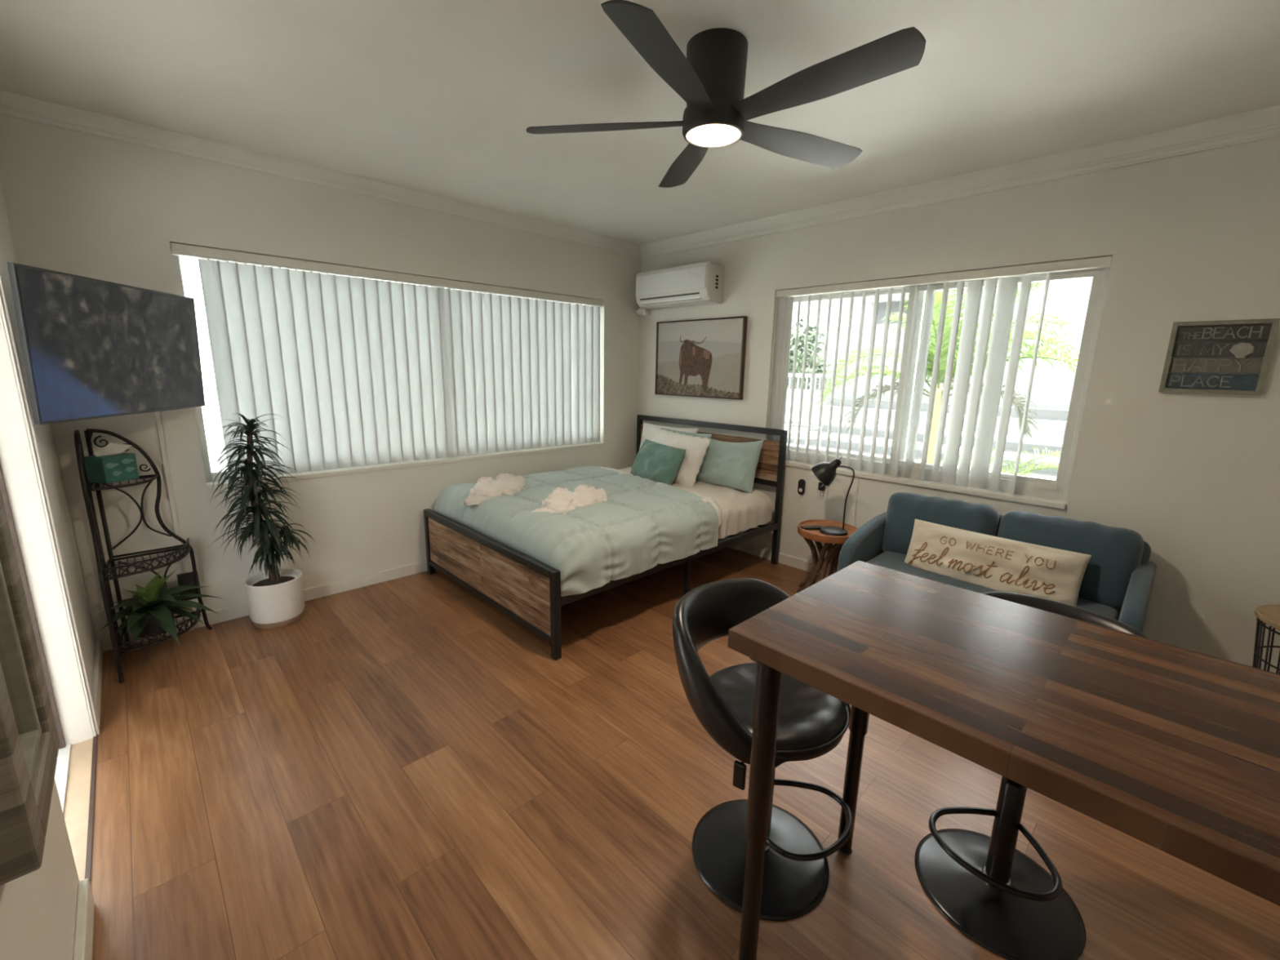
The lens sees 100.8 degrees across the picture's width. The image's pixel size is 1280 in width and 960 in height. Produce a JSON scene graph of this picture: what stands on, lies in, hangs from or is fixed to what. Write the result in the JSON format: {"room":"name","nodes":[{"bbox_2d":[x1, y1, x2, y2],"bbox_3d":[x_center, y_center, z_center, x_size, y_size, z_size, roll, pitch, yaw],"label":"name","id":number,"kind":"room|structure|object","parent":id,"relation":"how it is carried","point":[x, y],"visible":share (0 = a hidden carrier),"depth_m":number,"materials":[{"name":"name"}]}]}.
{"room":"studio apartment","nodes":[
{"label":"studio apartment","id":0,"kind":"room"},
{"bbox_2d":[0,181,95,959],"bbox_3d":[-1.040,0.040,0.616,0.160,2.535,5.000,-10,16,-43],"label":"wall","id":1,"kind":"structure","parent":0,"point":[37,908],"depth_m":1.29,"materials":[{"name":"paint"}]},
{"bbox_2d":[0,488,59,885],"bbox_3d":[-1.158,-0.031,0.883,0.053,1.340,0.420,-10,16,-43],"label":"wall mirror","id":2,"kind":"object","parent":1,"relation":"attached to","point":[29,741],"visible":1,"depth_m":1.03,"materials":[{"name":"brown wood"}]},
{"bbox_2d":[0,640,23,742],"bbox_3d":[-1.166,-0.029,0.875,0.010,1.190,0.270,-10,16,-43],"label":"mirror glass","id":3,"kind":"object","parent":2,"relation":"attached to","point":[8,660],"depth_m":1.05,"materials":[{"name":"mirror"}]},
{"bbox_2d":[0,269,99,884],"bbox_3d":[-1.885,0.073,1.517,0.186,2.170,0.957,-10,16,-43],"label":"door","id":4,"kind":"structure","parent":1,"relation":"in","point":[23,483],"depth_m":1.88,"materials":[{"name":"paint"}]},
{"bbox_2d":[72,878,94,959],"bbox_3d":[-0.378,1.369,0.302,0.020,0.085,3.215,-10,16,-43],"label":"baseboard","id":5,"kind":"structure","parent":1,"relation":"attached to","point":[84,922],"depth_m":1.33,"materials":[{"name":"paint"}]},
{"bbox_2d":[91,636,102,727],"bbox_3d":[-2.453,0.893,2.395,0.016,0.085,0.786,-10,16,-43],"label":"baseboard","id":6,"kind":"structure","parent":1,"relation":"attached to","point":[98,658],"depth_m":2.35,"materials":[{"name":"paint"}]},
{"bbox_2d":[7,262,205,424],"bbox_3d":[-2.330,-0.545,2.207,0.384,0.533,0.930,-1,12,-10],"label":"television","id":7,"kind":"object","parent":1,"relation":"attached to","point":[91,348],"visible":1,"depth_m":2.09,"materials":[{"name":"black"}]},
{"bbox_2d":[0,114,640,637],"bbox_3d":[-1.421,-0.625,3.766,4.085,2.535,0.160,-10,16,-43],"label":"wall","id":8,"kind":"structure","parent":0,"point":[78,203],"depth_m":2.93,"materials":[{"name":"paint"}]},
{"bbox_2d":[154,411,192,612],"bbox_3d":[-2.459,0.150,2.790,0.020,1.222,0.014,-10,16,-43],"label":"cable raceway","id":9,"kind":"object","parent":8,"relation":"attached to","point":[157,416],"visible":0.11,"depth_m":2.76,"materials":[{"name":"paint"}]},
{"bbox_2d":[99,560,427,651],"bbox_3d":[-1.383,0.591,3.956,3.765,0.078,0.014,-10,16,-43],"label":"baseboard","id":10,"kind":"structure","parent":8,"relation":"attached to","point":[239,611],"depth_m":3.36,"materials":[{"name":"paint"}]},
{"bbox_2d":[0,89,640,256],"bbox_3d":[-1.338,-1.807,3.455,3.765,0.091,0.015,-10,16,-43],"label":"trim","id":11,"kind":"structure","parent":8,"relation":"attached to","point":[11,104],"depth_m":2.82,"materials":[{"name":"paint"}]},
{"bbox_2d":[171,254,604,489],"bbox_3d":[-1.374,-0.757,3.757,2.815,1.262,0.147,-10,16,-43],"label":"window","id":12,"kind":"structure","parent":8,"relation":"in","point":[210,476],"depth_m":3.32,"materials":[{"name":"paint"}]},
{"bbox_2d":[169,242,603,479],"bbox_3d":[-1.355,-0.767,3.735,2.811,1.224,0.064,-10,16,-43],"label":"vertical blind","id":13,"kind":"object","parent":12,"relation":"attached to","point":[357,371],"visible":0.98,"depth_m":3.46,"materials":[{"name":"fabric"}]},
{"bbox_2d":[0,0,1279,244],"bbox_3d":[0.397,-1.601,1.667,4.085,0.300,5.320,-10,16,-43],"label":"ceiling","id":14,"kind":"structure","parent":0,"point":[441,98],"depth_m":2.05,"materials":[{"name":"paint"}]},
{"bbox_2d":[526,0,925,187],"bbox_3d":[0.301,-1.335,1.801,1.315,0.280,1.261,-10,16,-43],"label":"ceiling fan","id":15,"kind":"object","parent":14,"relation":"hanging from","point":[710,79],"visible":1,"depth_m":1.73,"materials":[{"name":"black metal"}]},
{"bbox_2d":[686,124,740,146],"bbox_3d":[0.259,-1.214,1.867,0.190,0.014,0.190,-10,16,-43],"label":"diffuser","id":16,"kind":"object","parent":15,"relation":"attached to","point":[697,135],"depth_m":1.85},
{"bbox_2d":[90,546,1279,959],"bbox_3d":[0.397,1.067,2.273,3.945,0.100,5.320,-10,16,-43],"label":"floor","id":17,"kind":"structure","parent":0,"point":[402,768],"depth_m":1.79,"materials":[{"name":"brown wood"}]},
{"bbox_2d":[73,428,212,682],"bbox_3d":[-2.365,0.324,2.564,0.374,1.134,0.374,-10,16,-43],"label":"rack","id":18,"kind":"object","parent":17,"relation":"on","point":[103,568],"visible":0.87,"depth_m":2.55,"materials":[{"name":"metal"}]},
{"bbox_2d":[83,442,139,484],"bbox_3d":[-2.478,-0.087,2.496,0.111,0.176,0.163,3,12,11],"label":"tissue box","id":19,"kind":"object","parent":18,"relation":"on","point":[108,464],"visible":1,"depth_m":2.45,"materials":[{"name":"cardboard"}]},
{"bbox_2d":[105,458,135,475],"bbox_3d":[-2.427,-0.058,2.474,0.001,0.076,0.123,3,12,11],"label":"print","id":20,"kind":"object","parent":19,"relation":"attached to","point":[113,467],"depth_m":2.47},
{"bbox_2d":[87,474,158,491],"bbox_3d":[-2.433,0.011,2.500,0.246,0.013,0.245,-10,16,-43],"label":"shelf","id":21,"kind":"object","parent":18,"relation":"attached to","point":[151,477],"depth_m":2.47,"materials":[{"name":"metal"}]},
{"bbox_2d":[102,537,191,581],"bbox_3d":[-2.383,0.377,2.576,0.325,0.056,0.325,-10,16,-43],"label":"shelf","id":22,"kind":"object","parent":18,"relation":"attached to","point":[186,545],"depth_m":2.58,"materials":[{"name":"metal"}]},
{"bbox_2d":[117,602,202,655],"bbox_3d":[-2.389,0.735,2.650,0.325,0.056,0.325,-10,16,-43],"label":"shelf","id":23,"kind":"object","parent":18,"relation":"attached to","point":[120,651],"depth_m":2.57,"materials":[{"name":"metal"}]},
{"bbox_2d":[101,568,220,644],"bbox_3d":[-2.345,0.596,2.629,0.482,0.326,0.449,2,12,6],"label":"agave","id":24,"kind":"object","parent":18,"relation":"on","point":[152,609],"visible":0.98,"depth_m":2.56,"materials":[{"name":"green plant"}]},
{"bbox_2d":[128,605,174,637],"bbox_3d":[-2.407,0.692,2.618,0.176,0.130,0.176,-10,16,-43],"label":"pot","id":25,"kind":"object","parent":24,"relation":"on","point":[152,627],"depth_m":2.55,"materials":[{"name":"black plastic"}]},
{"bbox_2d":[176,570,200,600],"bbox_3d":[-2.416,0.569,2.839,0.084,0.150,0.016,-10,16,-43],"label":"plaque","id":26,"kind":"object","parent":18,"relation":"attached to","point":[184,579],"visible":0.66,"depth_m":2.83,"materials":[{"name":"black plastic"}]},
{"bbox_2d":[208,413,315,629],"bbox_3d":[-2.057,0.231,2.884,0.447,1.195,0.389,-10,16,-43],"label":"dracaena","id":27,"kind":"object","parent":17,"relation":"on","point":[275,597],"visible":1,"depth_m":2.88,"materials":[{"name":"green plant"}]},
{"bbox_2d":[243,568,304,623],"bbox_3d":[-2.078,0.659,3.023,0.276,0.224,0.276,-10,16,-43],"label":"pot","id":28,"kind":"object","parent":27,"relation":"on","point":[280,598],"depth_m":2.94,"materials":[{"name":"white ceramic"}]},
{"bbox_2d":[253,612,302,629],"bbox_3d":[-2.080,0.787,3.050,0.244,0.038,0.244,-10,16,-43],"label":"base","id":29,"kind":"object","parent":27,"relation":"on","point":[275,624],"depth_m":2.95,"materials":[{"name":"ceramic"}]},
{"bbox_2d":[423,414,787,660],"bbox_3d":[-0.214,0.150,3.831,2.080,1.035,1.563,-10,16,-43],"label":"frame","id":30,"kind":"object","parent":17,"relation":"on","point":[526,589],"visible":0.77,"depth_m":3.23,"materials":[{"name":"black metal"}]},
{"bbox_2d":[617,466,773,538],"bbox_3d":[-0.192,0.193,3.860,1.920,0.250,1.516,-10,16,-43],"label":"mattress","id":31,"kind":"object","parent":30,"relation":"on","point":[741,510],"visible":0.11,"depth_m":3.80,"materials":[{"name":"beige fabric"}]},
{"bbox_2d":[431,466,718,595],"bbox_3d":[-0.411,0.208,3.647,1.476,0.329,1.650,-10,16,-43],"label":"comforter","id":32,"kind":"object","parent":31,"relation":"on","point":[642,525],"visible":0.84,"depth_m":3.10,"materials":[{"name":"green fabric"}]},
{"bbox_2d":[463,473,525,505],"bbox_3d":[-0.952,0.045,3.508,0.256,0.132,0.569,11,15,39],"label":"folded towel","id":33,"kind":"object","parent":32,"relation":"on","point":[485,488],"visible":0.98,"depth_m":3.44,"materials":[{"name":"beige fabric"}]},
{"bbox_2d":[531,484,607,514],"bbox_3d":[-0.421,0.118,3.208,0.578,0.132,0.250,-6,14,-32],"label":"folded towel","id":34,"kind":"object","parent":32,"relation":"on","point":[562,500],"visible":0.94,"depth_m":3.16,"materials":[{"name":"beige fabric"}]},
{"bbox_2d":[630,439,685,484],"bbox_3d":[0.132,-0.137,4.218,0.226,0.312,0.568,-6,14,-32],"label":"throw pillow","id":35,"kind":"object","parent":31,"relation":"on","point":[654,461],"visible":0.91,"depth_m":4.10,"materials":[{"name":"green fabric"}]},
{"bbox_2d":[597,466,721,526],"bbox_3d":[0.050,0.073,4.072,0.144,0.186,1.608,-8,15,-36],"label":"sheet","id":36,"kind":"object","parent":31,"relation":"on","point":[718,510],"visible":0.36,"depth_m":3.51,"materials":[{"name":"white fabric"}]},
{"bbox_2d":[639,422,698,449],"bbox_3d":[0.228,-0.271,4.624,0.212,0.410,0.624,-10,16,-43],"label":"pillow","id":37,"kind":"object","parent":31,"relation":"on","point":[648,429],"visible":0.26,"depth_m":4.67,"materials":[{"name":"white fabric"}]},
{"bbox_2d":[650,427,710,486],"bbox_3d":[0.259,-0.180,4.279,0.248,0.422,0.702,-7,14,-33],"label":"pillow","id":38,"kind":"object","parent":31,"relation":"on","point":[695,447],"visible":0.61,"depth_m":4.06,"materials":[{"name":"white fabric"}]},
{"bbox_2d":[655,426,711,438],"bbox_3d":[0.321,-0.227,4.470,0.194,0.400,0.626,-10,16,-43],"label":"pillow","id":39,"kind":"object","parent":31,"relation":"on","point":[693,434],"visible":0.09,"depth_m":4.37,"materials":[{"name":"fabric"}]},
{"bbox_2d":[695,433,763,493],"bbox_3d":[0.642,-0.142,4.094,0.231,0.396,0.645,-10,16,-43],"label":"pillow","id":40,"kind":"object","parent":31,"relation":"on","point":[734,465],"visible":0.75,"depth_m":3.95,"materials":[{"name":"green fabric"}]},
{"bbox_2d":[672,577,852,920],"bbox_3d":[0.362,0.760,1.564,0.519,0.788,0.546,-8,15,-36],"label":"bar stool","id":41,"kind":"object","parent":17,"relation":"on","point":[812,722],"visible":0.7,"depth_m":1.53,"materials":[{"name":"black leather"}]},
{"bbox_2d":[796,519,857,592],"bbox_3d":[1.226,0.543,3.510,0.384,0.475,0.384,-10,16,-43],"label":"side table","id":42,"kind":"object","parent":17,"relation":"on","point":[827,566],"visible":0.72,"depth_m":3.46,"materials":[{"name":"orange wood"}]},
{"bbox_2d":[800,525,822,529],"bbox_3d":[1.117,0.311,3.449,0.140,0.017,0.040,-1,12,-8],"label":"remote control","id":43,"kind":"object","parent":42,"relation":"on","point":[806,527],"visible":0.82,"depth_m":3.43,"materials":[{"name":"black plastic"}]},
{"bbox_2d":[811,456,854,536],"bbox_3d":[1.206,0.088,3.364,0.168,0.494,0.267,-10,16,-43],"label":"desk lamp","id":44,"kind":"object","parent":42,"relation":"on","point":[824,472],"visible":1,"depth_m":3.32,"materials":[{"name":"black metal"}]},
{"bbox_2d":[834,458,841,465],"bbox_3d":[1.235,-0.108,3.324,0.049,0.054,0.054,-10,16,-43],"label":"socket","id":45,"kind":"object","parent":44,"relation":"attached to","point":[837,461],"depth_m":3.31,"materials":[{"name":"black metal"}]},
{"bbox_2d":[837,492,1156,632],"bbox_3d":[1.789,0.542,2.781,0.685,0.769,1.255,-10,16,-43],"label":"loveseat","id":46,"kind":"object","parent":17,"relation":"on","point":[1117,580],"visible":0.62,"depth_m":2.65,"materials":[{"name":"blue fabric"}]},
{"bbox_2d":[881,492,999,555],"bbox_3d":[1.708,0.298,3.054,0.226,0.406,0.570,-10,16,-43],"label":"cushion","id":47,"kind":"object","parent":46,"relation":"on","point":[903,508],"depth_m":3.03,"materials":[{"name":"blue fabric"}]},
{"bbox_2d":[866,551,1120,620],"bbox_3d":[1.758,0.572,2.757,0.600,0.129,1.085,-10,16,-43],"label":"seat cushion","id":48,"kind":"object","parent":46,"relation":"on","point":[893,560],"depth_m":2.72,"materials":[{"name":"blue fabric"}]},
{"bbox_2d":[904,519,1091,606],"bbox_3d":[1.780,0.433,2.722,0.265,0.294,0.786,-10,16,-43],"label":"lumbar pillow","id":49,"kind":"object","parent":46,"relation":"on","point":[993,562],"visible":0.93,"depth_m":2.62,"materials":[{"name":"beige fabric"}]},
{"bbox_2d":[997,510,1144,611],"bbox_3d":[2.110,0.390,2.650,0.225,0.402,0.565,-10,16,-43],"label":"cushion","id":50,"kind":"object","parent":46,"relation":"on","point":[1117,553],"depth_m":2.50,"materials":[{"name":"blue fabric"}]},
{"bbox_2d":[728,560,1279,959],"bbox_3d":[1.035,0.868,0.788,0.634,0.920,1.814,-10,16,-43],"label":"bar table","id":51,"kind":"object","parent":17,"relation":"on","point":[1174,749],"visible":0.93,"depth_m":0.92,"materials":[{"name":"brown wood"}]},
{"bbox_2d":[914,591,1149,959],"bbox_3d":[1.042,0.786,1.457,0.546,0.806,0.519,-9,16,-41],"label":"bar stool","id":52,"kind":"object","parent":17,"relation":"on","point":[997,896],"visible":0.31,"depth_m":1.46,"materials":[{"name":"black metal"}]},
{"bbox_2d":[1252,604,1279,674],"bbox_3d":[2.651,0.825,2.070,0.416,0.539,0.416,-10,16,-43],"label":"table","id":53,"kind":"object","parent":17,"relation":"on","point":[1268,614],"visible":0.37,"depth_m":2.14,"materials":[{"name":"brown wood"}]},
{"bbox_2d":[638,137,1279,673],"bbox_3d":[1.782,-0.468,3.296,0.160,2.535,5.000,-10,16,-43],"label":"wall","id":54,"kind":"structure","parent":0,"point":[1193,237],"depth_m":2.54,"materials":[{"name":"paint"}]},
{"bbox_2d":[635,307,649,315],"bbox_3d":[0.016,-1.510,4.768,0.075,0.065,0.141,-10,16,-43],"label":"pipe elbow","id":55,"kind":"object","parent":54,"relation":"attached to","point":[640,312],"visible":0.93,"depth_m":4.73,"materials":[{"name":"white plastic"}]},
{"bbox_2d":[635,261,724,309],"bbox_3d":[0.310,-1.589,4.361,0.213,0.296,0.793,-10,16,-43],"label":"air conditioner","id":56,"kind":"object","parent":54,"relation":"attached to","point":[702,283],"visible":1,"depth_m":4.22,"materials":[{"name":"plastic"}]},
{"bbox_2d":[640,292,701,305],"bbox_3d":[0.239,-1.484,4.338,0.034,0.049,0.660,-10,16,-43],"label":"vent","id":57,"kind":"object","parent":56,"relation":"attached to","point":[665,298],"depth_m":4.33,"materials":[{"name":"white plastic"}]},
{"bbox_2d":[713,271,719,292],"bbox_3d":[0.594,-1.528,4.095,0.075,0.140,0.002,-10,16,-43],"label":"vent","id":58,"kind":"object","parent":56,"relation":"attached to","point":[716,274],"depth_m":4.09,"materials":[{"name":"white plastic"}]},
{"bbox_2d":[654,315,747,399],"bbox_3d":[0.479,-1.012,4.419,0.040,0.630,0.930,-10,16,-43],"label":"framed picture","id":59,"kind":"object","parent":54,"relation":"attached to","point":[705,357],"visible":1,"depth_m":4.37,"materials":[{"name":"brown wood"}]},
{"bbox_2d":[723,537,837,575],"bbox_3d":[1.702,0.747,3.483,0.014,0.078,4.986,-10,16,-43],"label":"baseboard","id":60,"kind":"structure","parent":54,"relation":"attached to","point":[801,564],"depth_m":4.15,"materials":[{"name":"paint"}]},
{"bbox_2d":[797,479,805,494],"bbox_3d":[1.186,0.051,3.890,0.021,0.116,0.052,-10,16,-43],"label":"remote holder","id":61,"kind":"object","parent":54,"relation":"attached to","point":[802,483],"visible":1,"depth_m":3.88,"materials":[{"name":"black plastic"}]},
{"bbox_2d":[816,480,828,500],"bbox_3d":[1.292,0.078,3.773,0.035,0.125,0.085,-10,16,-43],"label":"wall outlet","id":62,"kind":"object","parent":54,"relation":"attached to","point":[821,492],"visible":0.77,"depth_m":3.77,"materials":[{"name":"plastic"}]},
{"bbox_2d":[820,478,856,526],"bbox_3d":[1.379,0.142,3.665,0.040,0.300,0.290,-9,16,-41],"label":"power cord","id":63,"kind":"object","parent":54,"relation":"attached to","point":[834,478],"visible":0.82,"depth_m":3.64,"materials":[{"name":"plastic"}]},
{"bbox_2d":[851,476,859,526],"bbox_3d":[1.468,0.314,3.652,0.008,0.692,0.015,-10,16,-43],"label":"cable raceway","id":64,"kind":"object","parent":54,"relation":"attached to","point":[857,477],"visible":0.56,"depth_m":3.61,"materials":[{"name":"paint"}]},
{"bbox_2d":[785,267,1110,509],"bbox_3d":[1.660,-0.621,3.367,0.160,1.264,1.858,-10,16,-43],"label":"window","id":65,"kind":"structure","parent":54,"relation":"in","point":[1051,493],"depth_m":3.06,"materials":[{"name":"paint"}]},
{"bbox_2d":[766,256,1112,494],"bbox_3d":[1.634,-0.629,3.356,0.087,1.236,1.876,-10,16,-43],"label":"vertical blind","id":66,"kind":"object","parent":65,"relation":"attached to","point":[1007,286],"visible":0.89,"depth_m":3.15,"materials":[{"name":"fabric"}]},
{"bbox_2d":[640,104,1279,258],"bbox_3d":[1.736,-1.640,2.984,0.030,0.114,5.000,-10,16,-43],"label":"trim","id":67,"kind":"structure","parent":54,"relation":"attached to","point":[1262,124],"depth_m":2.75,"materials":[{"name":"paint"}]},
{"bbox_2d":[1158,318,1279,395],"bbox_3d":[2.544,-0.541,2.341,0.030,0.314,0.315,-10,16,-43],"label":"wall sign","id":68,"kind":"object","parent":54,"relation":"attached to","point":[1230,356],"visible":1,"depth_m":2.33,"materials":[{"name":"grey wood"}]},
{"label":"outside","id":69,"kind":"structure","parent":0,"visible":0},
{"bbox_3d":[5.549,-2.698,21.490,49.000,0.100,44.000,-10,16,-43],"label":"floor","id":70,"kind":"structure","parent":69,"visible":0},
{"bbox_2d":[179,257,227,471],"bbox_3d":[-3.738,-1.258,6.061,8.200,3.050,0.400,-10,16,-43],"label":"window pane","id":71,"kind":"structure","parent":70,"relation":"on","point":[191,273],"depth_m":5.26,"materials":[{"name":"glass"}]},
{"bbox_2d":[784,414,823,448],"bbox_3d":[2.836,-0.694,9.350,0.741,0.842,0.741,-10,16,-43],"label":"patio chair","id":72,"kind":"object","parent":70,"relation":"on","point":[822,418],"visible":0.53,"depth_m":9.32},
{"bbox_2d":[784,373,832,419],"bbox_3d":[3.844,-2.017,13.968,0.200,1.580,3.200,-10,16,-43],"label":"building","id":73,"kind":"structure","parent":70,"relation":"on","point":[806,393],"depth_m":13.45,"materials":[{"name":"white paint"}]},
{"bbox_2d":[786,318,831,389],"bbox_3d":[5.683,-3.978,18.922,2.552,3.460,1.973,-10,16,-43],"label":"leafy tree","id":74,"kind":"object","parent":70,"relation":"on","point":[811,333],"visible":0.33,"depth_m":18.32,"materials":[{"name":"green plant"}]},
{"bbox_2d":[784,417,1062,479],"bbox_3d":[7.957,0.153,6.416,2.360,0.570,14.600,-10,16,-43],"label":"fence","id":75,"kind":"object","parent":70,"relation":"on","point":[1011,446],"depth_m":9.61,"materials":[{"name":"white paint"}]},
{"bbox_2d":[813,280,1079,464],"bbox_3d":[4.085,-1.220,6.886,2.440,2.925,3.445,-10,16,-43],"label":"palm tree","id":76,"kind":"object","parent":70,"relation":"on","point":[1071,356],"visible":0.38,"depth_m":6.56,"materials":[{"name":"green plant"}]},
{"bbox_2d":[821,277,1093,439],"bbox_3d":[10.526,-2.185,8.108,4.250,4.550,14.150,-10,16,-43],"label":"building","id":77,"kind":"structure","parent":70,"relation":"on","point":[1051,390],"depth_m":9.54,"materials":[{"name":"paint"}]},
{"bbox_2d":[939,444,1061,477],"bbox_3d":[3.839,0.101,5.561,1.120,0.871,1.579,-10,16,-43],"label":"young palm","id":78,"kind":"object","parent":70,"relation":"on","point":[1051,454],"visible":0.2,"depth_m":5.47,"materials":[{"name":"green plant"}]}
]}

